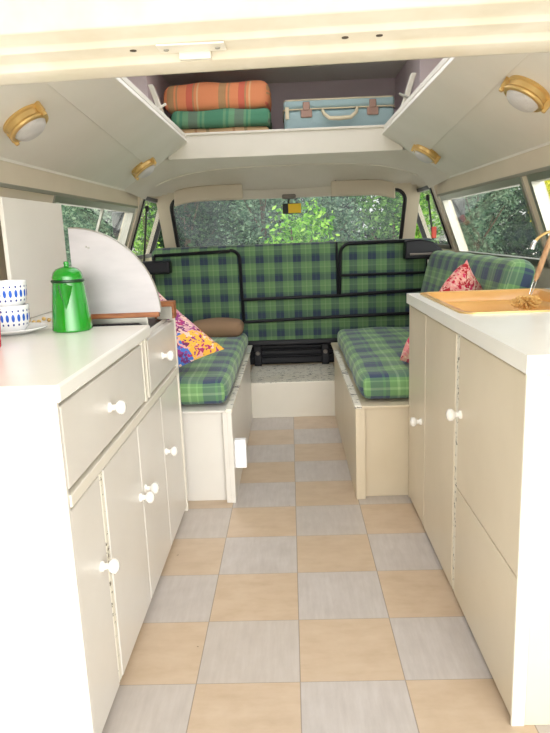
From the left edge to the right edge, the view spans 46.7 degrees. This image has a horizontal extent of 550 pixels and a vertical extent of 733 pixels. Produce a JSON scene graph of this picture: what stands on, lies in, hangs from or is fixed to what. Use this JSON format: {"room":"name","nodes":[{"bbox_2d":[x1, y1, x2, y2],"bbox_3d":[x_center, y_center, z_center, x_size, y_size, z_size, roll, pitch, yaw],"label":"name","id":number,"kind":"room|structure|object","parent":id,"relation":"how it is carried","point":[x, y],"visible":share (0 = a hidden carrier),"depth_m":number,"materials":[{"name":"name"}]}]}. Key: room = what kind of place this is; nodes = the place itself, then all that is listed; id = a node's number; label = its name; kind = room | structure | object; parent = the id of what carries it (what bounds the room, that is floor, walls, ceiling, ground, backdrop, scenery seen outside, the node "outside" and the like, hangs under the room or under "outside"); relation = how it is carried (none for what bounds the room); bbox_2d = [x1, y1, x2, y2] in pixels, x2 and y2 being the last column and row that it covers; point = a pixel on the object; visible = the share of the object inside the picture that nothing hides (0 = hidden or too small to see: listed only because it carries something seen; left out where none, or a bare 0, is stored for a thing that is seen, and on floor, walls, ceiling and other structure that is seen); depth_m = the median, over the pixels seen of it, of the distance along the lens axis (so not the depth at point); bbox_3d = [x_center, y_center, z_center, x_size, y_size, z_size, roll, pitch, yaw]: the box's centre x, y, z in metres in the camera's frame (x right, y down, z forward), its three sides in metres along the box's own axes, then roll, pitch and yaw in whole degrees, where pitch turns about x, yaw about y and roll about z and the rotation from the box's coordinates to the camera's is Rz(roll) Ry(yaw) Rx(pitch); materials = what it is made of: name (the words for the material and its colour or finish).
{"room":"vehicle interior","nodes":[
{"label":"vehicle interior","id":0,"kind":"room"},
{"bbox_2d":[0,160,137,311],"bbox_3d":[-0.876,-0.110,2.394,0.174,1.225,2.750,-2,12,2],"label":"wall","id":1,"kind":"structure","parent":0,"point":[10,173],"depth_m":2.25,"materials":[{"name":"beige paint"}]},
{"bbox_2d":[0,197,66,317],"bbox_3d":[-0.766,-0.353,2.069,0.012,0.359,0.482,-2,12,2],"label":"panel","id":2,"kind":"object","parent":1,"relation":"attached to","point":[32,231],"visible":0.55,"depth_m":2.01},
{"bbox_2d":[0,182,137,208],"bbox_3d":[-0.803,-0.634,2.339,0.008,0.012,2.560,-2,12,2],"label":"trim","id":3,"kind":"structure","parent":1,"relation":"attached to","point":[5,185],"depth_m":2.34,"materials":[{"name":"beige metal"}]},
{"bbox_2d":[52,196,135,245],"bbox_3d":[-0.866,-0.595,2.987,0.160,0.330,1.250,-2,12,2],"label":"window","id":4,"kind":"structure","parent":1,"relation":"in","point":[129,211],"depth_m":3.03,"materials":[{"name":"silver metal"}]},
{"bbox_2d":[127,196,160,275],"bbox_3d":[-0.822,-0.483,4.149,0.206,1.230,0.800,-2,12,2],"label":"door","id":5,"kind":"structure","parent":1,"relation":"in","point":[156,229],"depth_m":4.03,"materials":[{"name":"beige paint"}]},
{"bbox_2d":[112,212,134,249],"bbox_3d":[-0.956,-0.855,4.013,0.130,0.236,0.040,-2,12,2],"label":"mirror","id":6,"kind":"object","parent":5,"relation":"attached to","point":[117,217],"visible":0.44,"depth_m":3.98,"materials":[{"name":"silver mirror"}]},
{"bbox_2d":[143,206,148,261],"bbox_3d":[-0.754,-0.708,3.713,0.070,0.445,0.042,-2,12,2],"label":"belt","id":7,"kind":"object","parent":1,"relation":"hanging from","point":[146,207],"visible":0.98,"depth_m":3.69,"materials":[{"name":"black fabric"}]},
{"bbox_2d":[0,0,549,85],"bbox_3d":[0.003,-0.518,0.926,1.900,0.170,0.162,-2,12,2],"label":"ceiling","id":8,"kind":"structure","parent":1,"relation":"attached to","point":[42,41],"depth_m":0.91,"materials":[{"name":"paint"}]},
{"bbox_2d":[0,52,549,198],"bbox_3d":[0.027,-1.092,2.424,2.040,0.715,3.290,-2,12,2],"label":"ceiling","id":9,"kind":"structure","parent":0,"point":[70,144],"depth_m":2.78,"materials":[{"name":"white paint"}]},
{"bbox_2d":[3,101,48,145],"bbox_3d":[-0.688,-0.669,1.757,0.122,0.108,0.127,-5,12,-15],"label":"lamp","id":10,"kind":"object","parent":9,"relation":"attached to","point":[27,123],"visible":1,"depth_m":1.72,"materials":[{"name":"gold metal"}]},
{"bbox_2d":[132,157,156,179],"bbox_3d":[-0.640,-0.966,3.104,0.122,0.108,0.127,-5,12,-15],"label":"lamp","id":11,"kind":"object","parent":9,"relation":"attached to","point":[142,170],"visible":0.98,"depth_m":3.07,"materials":[{"name":"gold metal"}]},
{"bbox_2d":[148,84,165,113],"bbox_3d":[-0.546,-1.218,2.974,0.083,0.190,0.086,-2,12,2],"label":"bracket","id":12,"kind":"object","parent":9,"relation":"attached to","point":[151,86],"visible":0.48,"depth_m":2.97,"materials":[{"name":"white paint"}]},
{"bbox_2d":[174,184,242,205],"bbox_3d":[-0.414,-1.078,3.965,0.430,0.144,0.066,-2,12,2],"label":"sun visor","id":13,"kind":"object","parent":9,"relation":"attached to","point":[233,191],"visible":1,"depth_m":3.94,"materials":[{"name":"beige plastic"}]},
{"bbox_2d":[282,194,299,213],"bbox_3d":[0.105,-1.028,4.027,0.120,0.122,0.065,-2,12,2],"label":"mirror","id":14,"kind":"object","parent":9,"relation":"hanging from","point":[284,196],"visible":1,"depth_m":4.01,"materials":[{"name":"brown plastic"}]},
{"bbox_2d":[288,203,300,212],"bbox_3d":[0.123,-0.993,3.998,0.080,0.056,0.003,-2,12,2],"label":"sticker","id":15,"kind":"object","parent":14,"relation":"attached to","point":[292,208],"visible":1,"depth_m":4.00,"materials":[{"name":"yellow paper"}]},
{"bbox_2d":[331,180,394,197],"bbox_3d":[0.543,-1.106,3.938,0.395,0.144,0.066,-2,12,2],"label":"sun visor","id":16,"kind":"object","parent":9,"relation":"attached to","point":[344,187],"visible":1,"depth_m":3.91,"materials":[{"name":"beige plastic"}]},
{"bbox_2d":[399,73,415,106],"bbox_3d":[0.612,-1.256,2.941,0.083,0.190,0.086,-2,12,2],"label":"bracket","id":17,"kind":"object","parent":9,"relation":"attached to","point":[406,94],"visible":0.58,"depth_m":2.94,"materials":[{"name":"white paint"}]},
{"bbox_2d":[411,144,440,163],"bbox_3d":[0.721,-1.015,3.033,0.122,0.108,0.127,-5,12,-15],"label":"lamp","id":18,"kind":"object","parent":9,"relation":"attached to","point":[422,153],"visible":0.95,"depth_m":3.00,"materials":[{"name":"gold metal"}]},
{"bbox_2d":[499,75,549,112],"bbox_3d":[0.691,-0.745,1.746,0.122,0.108,0.127,-5,12,-15],"label":"lamp","id":19,"kind":"object","parent":9,"relation":"attached to","point":[524,94],"visible":1,"depth_m":1.71,"materials":[{"name":"gold metal"}]},
{"bbox_2d":[127,58,442,128],"bbox_3d":[0.049,-1.447,3.591,2.000,0.480,0.780,-2,12,2],"label":"lining","id":20,"kind":"structure","parent":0,"point":[280,92],"depth_m":3.89,"materials":[{"name":"purple"}]},
{"bbox_2d":[46,78,186,166],"bbox_3d":[-0.571,-0.834,2.082,0.198,0.133,2.450,-2,12,2],"label":"panel","id":21,"kind":"object","parent":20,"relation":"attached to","point":[108,102],"depth_m":2.26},
{"bbox_2d":[181,126,268,132],"bbox_3d":[-0.276,-1.258,3.535,0.519,0.111,0.421,-2,12,2],"label":"folded blanket","id":22,"kind":"object","parent":20,"relation":"on","point":[252,127],"visible":0.1,"depth_m":3.33,"materials":[{"name":"fabric"}]},
{"bbox_2d":[171,108,271,129],"bbox_3d":[-0.283,-1.335,3.507,0.530,0.117,0.444,-2,12,2],"label":"folded blanket","id":23,"kind":"object","parent":22,"relation":"on","point":[223,117],"visible":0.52,"depth_m":3.29,"materials":[{"name":"green fabric"}]},
{"bbox_2d":[164,80,271,113],"bbox_3d":[-0.301,-1.444,3.488,0.564,0.169,0.436,-2,12,2],"label":"folded blanket","id":24,"kind":"object","parent":23,"relation":"on","point":[253,94],"visible":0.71,"depth_m":3.28,"materials":[{"name":"orange fabric"}]},
{"bbox_2d":[168,125,402,159],"bbox_3d":[0.049,-1.147,3.259,1.240,0.126,0.035,-2,12,2],"label":"overhead shelf","id":25,"kind":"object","parent":20,"relation":"attached to","point":[365,138],"depth_m":3.25,"materials":[{"name":"white paint"}]},
{"bbox_2d":[156,163,417,186],"bbox_3d":[0.060,-1.081,3.551,1.473,0.097,0.014,-2,12,2],"label":"trim","id":26,"kind":"structure","parent":20,"relation":"attached to","point":[324,163],"depth_m":3.54,"materials":[{"name":"beige plastic"}]},
{"bbox_2d":[283,96,394,128],"bbox_3d":[0.339,-1.331,3.483,0.590,0.201,0.437,-2,12,2],"label":"suitcase","id":27,"kind":"object","parent":20,"relation":"on","point":[368,110],"visible":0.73,"depth_m":3.31,"materials":[{"name":"blue leather"}]},
{"bbox_2d":[382,53,528,155],"bbox_3d":[0.620,-0.872,2.048,0.198,0.133,2.450,-2,12,2],"label":"panel","id":28,"kind":"object","parent":20,"relation":"attached to","point":[464,82],"depth_m":2.17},
{"bbox_2d":[156,183,419,369],"bbox_3d":[0.099,-0.579,4.368,1.940,1.260,0.562,-2,12,2],"label":"wall","id":29,"kind":"structure","parent":0,"point":[413,197],"depth_m":4.13,"materials":[{"name":"beige paint"}]},
{"bbox_2d":[242,186,330,199],"bbox_3d":[0.078,-1.107,4.060,1.130,0.059,0.107,-2,12,2],"label":"trim","id":30,"kind":"structure","parent":29,"relation":"attached to","point":[317,191],"depth_m":4.07,"materials":[{"name":"beige plastic"}]},
{"bbox_2d":[170,188,406,246],"bbox_3d":[0.088,-0.952,4.235,1.528,0.392,0.333,-2,12,2],"label":"window","id":31,"kind":"structure","parent":29,"relation":"in","point":[400,191],"depth_m":4.14,"materials":[{"name":"black rubber"}]},
{"bbox_2d":[102,416,549,732],"bbox_3d":[0.089,0.403,2.905,1.940,0.060,3.620,-2,12,2],"label":"floor","id":32,"kind":"structure","parent":0,"point":[298,604],"depth_m":1.61,"materials":[{"name":"tile"}]},
{"bbox_2d":[0,317,188,732],"bbox_3d":[-0.602,0.294,1.683,0.600,0.705,1.117,-2,12,2],"label":"base cabinet","id":33,"kind":"object","parent":32,"relation":"on","point":[94,496],"visible":0.94,"depth_m":1.19,"materials":[{"name":"white paint"}]},
{"bbox_2d":[0,312,150,404],"bbox_3d":[-0.633,-0.059,1.602,0.580,0.031,1.112,-2,12,2],"label":"countertop","id":34,"kind":"structure","parent":33,"relation":"on","point":[44,365],"depth_m":1.30,"materials":[{"name":"laminate"}]},
{"bbox_2d":[1,322,47,335],"bbox_3d":[-0.688,-0.096,1.673,0.176,0.016,0.176,-2,12,2],"label":"plate","id":35,"kind":"object","parent":34,"relation":"on","point":[33,326],"visible":0.67,"depth_m":1.64,"materials":[{"name":"white ceramic"}]},
{"bbox_2d":[0,303,29,331],"bbox_3d":[-0.695,-0.128,1.670,0.106,0.068,0.092,7,15,38],"label":"cup","id":36,"kind":"object","parent":35,"relation":"on","point":[12,318],"visible":0.86,"depth_m":1.63,"materials":[{"name":"white ceramic"}]},
{"bbox_2d":[0,279,26,306],"bbox_3d":[-0.697,-0.189,1.657,0.106,0.068,0.092,7,15,38],"label":"cup","id":37,"kind":"object","parent":36,"relation":"on","point":[12,292],"visible":0.88,"depth_m":1.62,"materials":[{"name":"white ceramic"}]},
{"bbox_2d":[29,317,50,322],"bbox_3d":[-0.691,-0.132,1.844,0.014,0.020,0.187,9,16,42],"label":"string","id":38,"kind":"object","parent":34,"relation":"on","point":[43,318],"visible":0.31,"depth_m":1.85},
{"bbox_2d":[51,261,92,332],"bbox_3d":[-0.543,-0.187,1.677,0.111,0.180,0.124,-13,16,-42],"label":"coffee pot","id":39,"kind":"object","parent":34,"relation":"on","point":[71,313],"visible":1,"depth_m":1.64,"materials":[{"name":"green metal"}]},
{"bbox_2d":[68,227,176,327],"bbox_3d":[-0.443,-0.188,1.927,0.254,0.462,0.381,-2,12,2],"label":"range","id":40,"kind":"object","parent":34,"relation":"on","point":[120,290],"visible":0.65,"depth_m":1.78,"materials":[{"name":"white paint"}]},
{"bbox_2d":[148,318,162,327],"bbox_3d":[-0.471,-0.101,1.946,0.192,0.040,0.379,-2,12,2],"label":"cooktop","id":41,"kind":"object","parent":40,"relation":"in","point":[152,321],"depth_m":2.04,"materials":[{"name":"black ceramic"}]},
{"bbox_2d":[181,345,252,502],"bbox_3d":[-0.479,0.199,2.965,0.774,0.356,1.345,-2,12,2],"label":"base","id":42,"kind":"object","parent":32,"relation":"on","point":[216,436],"visible":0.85,"depth_m":2.33,"materials":[{"name":"white paint"}]},
{"bbox_2d":[179,333,247,404],"bbox_3d":[-0.472,-0.016,2.876,0.633,0.121,1.170,-2,12,2],"label":"seat cushion","id":43,"kind":"object","parent":42,"relation":"on","point":[208,379],"visible":0.3,"depth_m":2.42,"materials":[{"name":"green fabric"}]},
{"bbox_2d":[158,292,223,367],"bbox_3d":[-0.522,-0.140,2.422,0.594,0.415,0.295,5,14,29],"label":"cushion","id":44,"kind":"object","parent":43,"relation":"on","point":[193,344],"visible":0.14,"depth_m":2.37,"materials":[{"name":"fabric"}]},
{"bbox_2d":[193,317,243,336],"bbox_3d":[-0.301,-0.202,3.308,0.278,0.096,0.200,-2,12,2],"label":"cushion","id":45,"kind":"object","parent":43,"relation":"on","point":[212,327],"visible":0.7,"depth_m":3.22,"materials":[{"name":"brown fabric"}]},
{"bbox_2d":[251,363,334,417],"bbox_3d":[0.103,0.129,3.596,0.478,0.192,0.455,-2,12,2],"label":"step","id":46,"kind":"structure","parent":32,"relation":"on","point":[295,390],"depth_m":3.38,"materials":[{"name":"white paint"}]},
{"bbox_2d":[142,238,441,365],"bbox_3d":[0.115,-0.386,3.845,1.678,0.711,0.656,-2,12,2],"label":"seat","id":47,"kind":"object","parent":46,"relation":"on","point":[292,300],"visible":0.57,"depth_m":3.61,"materials":[{"name":"green plaid fabric"},{"name":"black enamel"}]},
{"bbox_2d":[331,342,408,499],"bbox_3d":[0.667,0.162,2.932,0.731,0.356,1.345,-2,12,2],"label":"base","id":48,"kind":"object","parent":32,"relation":"on","point":[374,433],"visible":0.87,"depth_m":2.32,"materials":[{"name":"beige paint"}]},
{"bbox_2d":[337,327,408,398],"bbox_3d":[0.626,-0.052,2.844,0.620,0.122,1.170,-2,12,2],"label":"seat cushion","id":49,"kind":"object","parent":48,"relation":"on","point":[372,355],"visible":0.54,"depth_m":2.55,"materials":[{"name":"green fabric"}]},
{"bbox_2d":[400,260,482,362],"bbox_3d":[0.665,-0.160,2.458,0.408,0.510,0.268,-2,12,2],"label":"cushion","id":50,"kind":"object","parent":49,"relation":"on","point":[462,278],"visible":0.16,"depth_m":2.31,"materials":[{"name":"pink fabric"}]},
{"bbox_2d":[420,250,534,292],"bbox_3d":[0.840,-0.317,2.855,0.180,0.376,1.300,-2,12,2],"label":"cushion","id":51,"kind":"object","parent":49,"relation":"on","point":[492,272],"visible":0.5,"depth_m":2.46,"materials":[{"name":"green fabric"}]},
{"bbox_2d":[408,305,549,725],"bbox_3d":[0.714,0.236,1.709,0.576,0.713,1.110,-2,12,2],"label":"base cabinet","id":52,"kind":"object","parent":32,"relation":"on","point":[479,471],"visible":0.88,"depth_m":1.34,"materials":[{"name":"beige paint"}]},
{"bbox_2d":[407,288,549,373],"bbox_3d":[0.717,-0.128,1.633,0.550,0.033,1.135,-2,12,2],"label":"countertop","id":53,"kind":"structure","parent":52,"relation":"on","point":[521,340],"depth_m":1.36,"materials":[{"name":"laminate"}]},
{"bbox_2d":[420,288,549,313],"bbox_3d":[0.691,-0.124,1.898,0.418,0.158,0.568,-2,12,2],"label":"sink","id":54,"kind":"object","parent":53,"relation":"in","point":[499,300],"visible":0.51,"depth_m":2.12,"materials":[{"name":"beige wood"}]},
{"bbox_2d":[511,234,549,309],"bbox_3d":[0.778,-0.294,1.890,0.147,0.255,0.062,-4,12,-9],"label":"dish brush","id":55,"kind":"object","parent":54,"relation":"in","point":[522,302],"visible":1,"depth_m":1.90,"materials":[{"name":"brown wood"}]},
{"bbox_2d":[529,230,549,249],"bbox_3d":[0.878,-0.325,1.979,0.178,0.198,0.044,-2,12,2],"label":"tap","id":56,"kind":"object","parent":53,"relation":"on","point":[534,242],"visible":1,"depth_m":1.96,"materials":[{"name":"gold metal"}]},
{"bbox_2d":[437,145,549,287],"bbox_3d":[0.989,-0.170,2.341,0.174,1.225,2.750,-2,12,2],"label":"wall","id":57,"kind":"structure","parent":0,"point":[540,157],"depth_m":2.43,"materials":[{"name":"beige paint"}]},
{"bbox_2d":[426,195,435,239],"bbox_3d":[0.904,-0.762,3.668,0.070,0.445,0.057,-2,12,2],"label":"belt","id":58,"kind":"object","parent":57,"relation":"hanging from","point":[433,229],"visible":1,"depth_m":3.64,"materials":[{"name":"black fabric"}]},
{"bbox_2d":[417,185,456,251],"bbox_3d":[1.010,-0.542,4.097,0.206,1.230,0.800,-2,12,2],"label":"window","id":59,"kind":"structure","parent":57,"relation":"in","point":[421,222],"depth_m":3.72,"materials":[{"name":"beige paint"}]},
{"bbox_2d":[444,198,464,237],"bbox_3d":[1.112,-0.921,3.954,0.130,0.236,0.040,-2,12,2],"label":"mirror","id":60,"kind":"object","parent":59,"relation":"attached to","point":[459,203],"visible":0.47,"depth_m":3.92,"materials":[{"name":"grey mirror"}]},
{"bbox_2d":[437,166,549,196],"bbox_3d":[0.879,-0.688,2.291,0.008,0.012,2.560,-2,12,2],"label":"trim","id":61,"kind":"structure","parent":57,"relation":"attached to","point":[546,168],"depth_m":2.47,"materials":[{"name":"silver metal"}]},
{"bbox_2d":[440,177,549,267],"bbox_3d":[0.981,-0.655,2.935,0.160,0.330,1.250,-2,12,2],"label":"window","id":62,"kind":"structure","parent":57,"relation":"in","point":[445,199],"depth_m":2.82,"materials":[{"name":"silver metal"}]},
{"bbox_2d":[527,170,549,238],"bbox_3d":[0.953,-0.388,1.668,0.160,0.330,1.220,-2,12,2],"label":"window","id":63,"kind":"structure","parent":57,"relation":"in","point":[535,181],"depth_m":2.22,"materials":[{"name":"silver metal"}]},
{"label":"outside","id":64,"kind":"structure","parent":0,"visible":0},
{"bbox_3d":[0.715,-4.849,30.877,120.000,0.200,120.000,-2,12,2],"label":"ground","id":65,"kind":"structure","parent":64,"visible":0},
{"bbox_2d":[61,205,117,265],"bbox_3d":[-3.595,-2.122,11.660,1.671,2.876,2.109,-2,12,2],"label":"shrub","id":66,"kind":"object","parent":65,"relation":"on","point":[76,222],"visible":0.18,"depth_m":11.26,"materials":[{"name":"green plant"}]},
{"bbox_2d":[132,201,161,255],"bbox_3d":[-2.272,-1.970,10.838,0.878,2.654,0.842,6,14,33],"label":"shrub","id":67,"kind":"object","parent":65,"relation":"on","point":[142,224],"visible":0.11,"depth_m":10.85,"materials":[{"name":"green plant"}]},
{"bbox_2d":[141,200,248,247],"bbox_3d":[-2.049,-3.644,14.079,2.836,4.587,2.423,-2,12,2],"label":"tree","id":68,"kind":"object","parent":65,"relation":"on","point":[190,234],"visible":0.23,"depth_m":14.19,"materials":[{"name":"green plant"}]},
{"bbox_2d":[205,198,301,245],"bbox_3d":[-0.531,-4.086,17.362,2.814,5.320,2.394,-1,12,4],"label":"tree","id":69,"kind":"object","parent":65,"relation":"on","point":[261,231],"visible":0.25,"depth_m":17.09,"materials":[{"name":"green plant"}]},
{"bbox_2d":[252,198,339,244],"bbox_3d":[0.351,-1.746,10.700,1.493,2.083,1.373,-2,12,2],"label":"shrub","id":70,"kind":"object","parent":65,"relation":"on","point":[296,235],"visible":0.3,"depth_m":10.48,"materials":[{"name":"green plant"}]},
{"bbox_2d":[64,181,546,257],"bbox_3d":[0.682,-5.073,22.648,35.833,6.140,4.665,-2,12,2],"label":"hedge","id":71,"kind":"object","parent":65,"relation":"on","point":[527,231],"visible":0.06,"depth_m":21.85,"materials":[{"name":"green plant"}]},
{"bbox_2d":[285,195,370,241],"bbox_3d":[1.254,-3.249,15.571,2.211,3.228,1.699,-2,12,2],"label":"shrub","id":72,"kind":"object","parent":65,"relation":"on","point":[347,217],"visible":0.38,"depth_m":15.32,"materials":[{"name":"green plant"}]},
{"bbox_2d":[349,191,444,243],"bbox_3d":[2.227,-2.274,11.556,1.957,3.207,1.889,-2,12,2],"label":"shrub","id":73,"kind":"object","parent":65,"relation":"on","point":[387,217],"visible":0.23,"depth_m":11.23,"materials":[{"name":"green plant"}]},
{"bbox_2d":[389,190,442,242],"bbox_3d":[2.344,-1.992,10.586,0.874,2.455,0.846,-2,12,2],"label":"shrub","id":74,"kind":"object","parent":65,"relation":"on","point":[425,210],"visible":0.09,"depth_m":10.35,"materials":[{"name":"green plant"}]},
{"bbox_2d":[374,187,536,257],"bbox_3d":[4.851,-4.400,16.791,4.548,5.018,2.891,-2,12,2],"label":"tree","id":75,"kind":"object","parent":65,"relation":"on","point":[513,198],"visible":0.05,"depth_m":16.79,"materials":[{"name":"green plant"}]},
{"bbox_2d":[435,186,519,254],"bbox_3d":[4.074,-3.152,12.829,2.386,4.309,1.702,-8,13,-27],"label":"tree","id":76,"kind":"object","parent":65,"relation":"on","point":[476,243],"visible":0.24,"depth_m":12.64,"materials":[{"name":"green plant"}]},
{"bbox_2d":[533,244,541,257],"bbox_3d":[5.505,-2.113,12.092,1.065,1.843,1.476,-2,12,2],"label":"tree","id":77,"kind":"object","parent":65,"relation":"on","point":[539,253],"visible":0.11,"depth_m":12.42,"materials":[{"name":"green plant"}]},
{"bbox_2d":[528,180,549,221],"bbox_3d":[6.577,-3.416,14.453,1.848,3.338,1.357,-6,12,-16],"label":"shrub","id":78,"kind":"object","parent":65,"relation":"on","point":[547,184],"visible":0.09,"depth_m":14.31,"materials":[{"name":"yellow plant"}]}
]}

